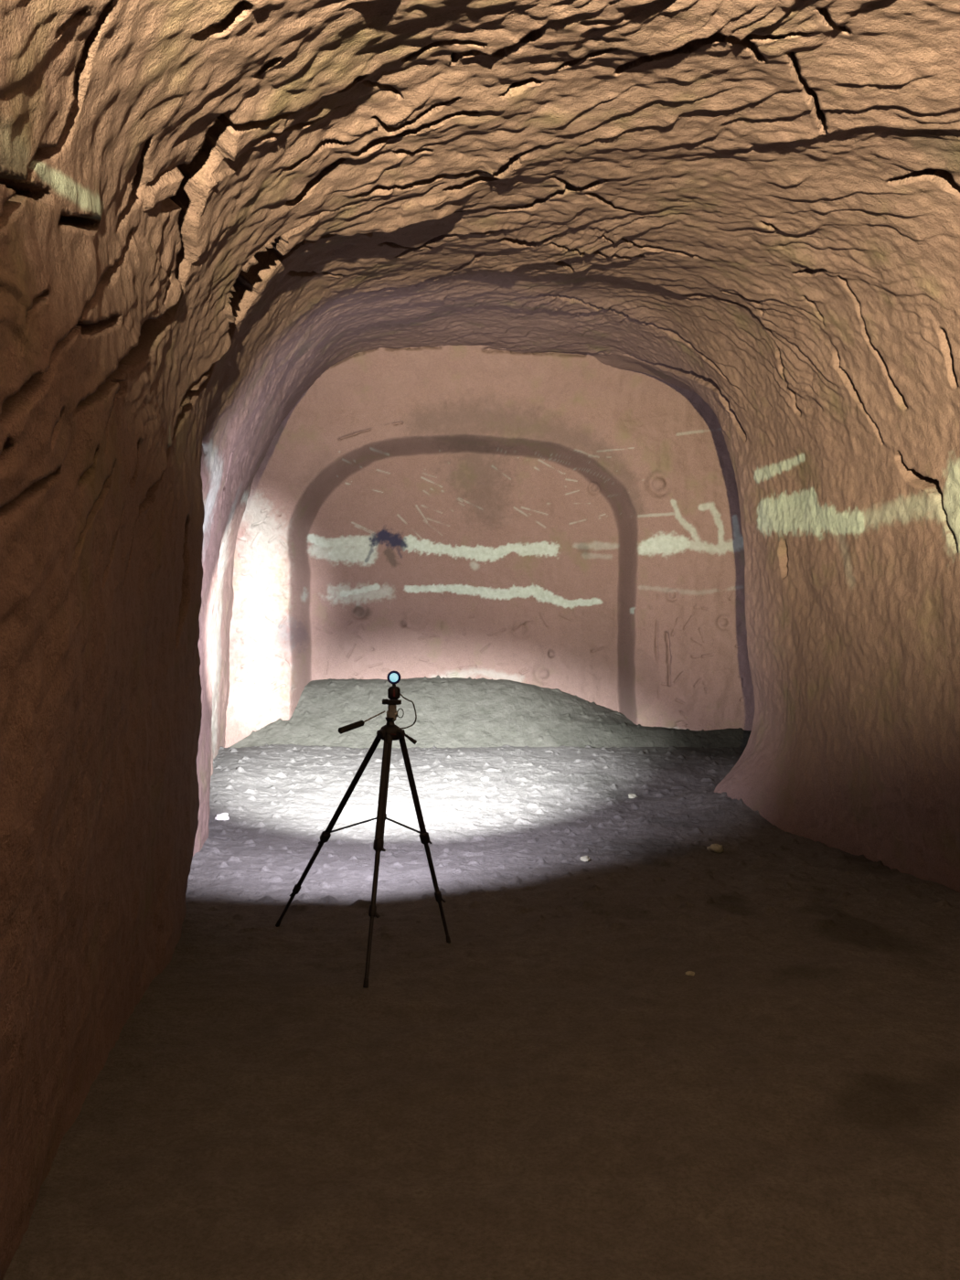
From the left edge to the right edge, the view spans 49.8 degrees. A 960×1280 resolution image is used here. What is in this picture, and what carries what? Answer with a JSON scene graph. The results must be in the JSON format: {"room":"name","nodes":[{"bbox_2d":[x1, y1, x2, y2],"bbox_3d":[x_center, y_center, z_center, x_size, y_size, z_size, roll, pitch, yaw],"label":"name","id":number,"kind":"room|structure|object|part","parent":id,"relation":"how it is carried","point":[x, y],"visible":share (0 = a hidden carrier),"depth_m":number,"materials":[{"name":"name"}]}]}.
{"room":"cave","nodes":[
{"label":"cave","id":0,"kind":"room"},
{"bbox_2d":[0,0,277,1279],"bbox_3d":[-1.837,-0.340,5.601,1.122,4.284,14.422,0,0,-9],"label":"wall","id":1,"kind":"structure","parent":0,"point":[136,432],"depth_m":2.90,"materials":[{"name":"red stone"}]},
{"bbox_2d":[3,675,959,1279],"bbox_3d":[0.249,0.977,6.004,8.099,1.101,15.208,0,0,0],"label":"floor","id":2,"kind":"structure","parent":0,"point":[547,1090],"depth_m":3.90,"materials":[{"name":"soil"}]},
{"bbox_2d":[214,812,229,820],"bbox_3d":[-2.049,1.400,8.206,0.121,0.060,0.103,0,0,0],"label":"stone","id":3,"kind":"object","parent":2,"relation":"on","point":[223,816],"visible":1,"depth_m":8.17,"materials":[{"name":"white stone"}]},
{"bbox_2d":[275,698,450,987],"bbox_3d":[-0.741,0.897,4.916,1.001,1.225,0.748,0,0,21],"label":"tripod","id":4,"kind":"object","parent":2,"relation":"on","point":[389,732],"visible":1,"depth_m":4.99,"materials":[{"name":"black metal"}]},
{"bbox_3d":[-0.511,0.369,4.929,0.007,0.056,0.162,0,0,40],"label":"pan handle","id":5,"kind":"part","parent":4,"relation":"part of","materials":[{"name":"metal"}]},
{"bbox_3d":[-0.443,0.298,4.985,0.057,0.026,0.027,0,0,0],"label":"tilt knob","id":6,"kind":"part","parent":4,"relation":"part of","materials":[{"name":"black plastic"}]},
{"bbox_3d":[-0.416,0.301,5.000,0.068,0.022,0.050,0,0,0],"label":"quick release plate","id":7,"kind":"part","parent":4,"relation":"part of","materials":[{"name":"black plastic"}]},
{"bbox_2d":[387,671,416,729],"bbox_3d":[-0.378,0.289,4.995,0.143,0.282,0.055,0,0,0],"label":"lamp","id":8,"kind":"object","parent":4,"relation":"on","point":[393,677],"visible":1,"depth_m":4.99,"materials":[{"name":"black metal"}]},
{"bbox_3d":[-0.356,0.462,4.984,0.104,0.080,0.020,0,0,5],"label":"crank handle","id":9,"kind":"part","parent":4,"relation":"part of","materials":[{"name":"black plastic"}]},
{"bbox_3d":[-0.275,0.954,5.045,0.262,1.033,0.032,0,0,-16],"label":"leg","id":10,"kind":"part","parent":4,"relation":"part of","materials":[{"name":"black metal"}]},
{"bbox_2d":[579,855,590,861],"bbox_3d":[0.716,1.486,7.021,0.070,0.035,0.091,0,0,0],"label":"stone","id":11,"kind":"object","parent":2,"relation":"on","point":[584,858],"visible":1,"depth_m":7.00,"materials":[{"name":"beige stone"}]},
{"bbox_2d":[628,793,637,798],"bbox_3d":[1.343,1.380,9.143,0.100,0.038,0.092,0,0,-44],"label":"stone","id":12,"kind":"object","parent":2,"relation":"on","point":[630,795],"visible":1,"depth_m":9.11,"materials":[{"name":"beige stone"}]},
{"bbox_2d":[685,970,694,975],"bbox_3d":[0.941,1.491,4.622,0.045,0.018,0.037,0,0,0],"label":"stone","id":13,"kind":"object","parent":2,"relation":"on","point":[688,973],"visible":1,"depth_m":4.61,"materials":[{"name":"brown stone"}]},
{"bbox_2d":[706,843,723,853],"bbox_3d":[1.671,1.477,7.336,0.126,0.052,0.134,0,0,0],"label":"stone","id":14,"kind":"object","parent":2,"relation":"on","point":[716,848],"visible":1,"depth_m":7.30,"materials":[{"name":"brown stone"}]},
{"bbox_2d":[224,344,754,747],"bbox_3d":[0.247,-1.069,12.042,7.694,5.738,1.815,0,0,0],"label":"wall","id":15,"kind":"structure","parent":0,"point":[570,523],"depth_m":12.11,"materials":[{"name":"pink stone"}]},
{"bbox_2d":[147,0,959,431],"bbox_3d":[0.440,-2.457,5.628,5.708,2.223,14.257,0,0,0],"label":"ceiling","id":16,"kind":"structure","parent":0,"point":[716,200],"depth_m":4.78,"materials":[{"name":"red stone"}]},
{"bbox_2d":[713,308,959,892],"bbox_3d":[2.835,-0.287,5.603,2.177,4.188,14.210,0,0,0],"label":"wall","id":17,"kind":"structure","parent":0,"point":[846,464],"depth_m":7.00,"materials":[{"name":"red stone"}]}
]}

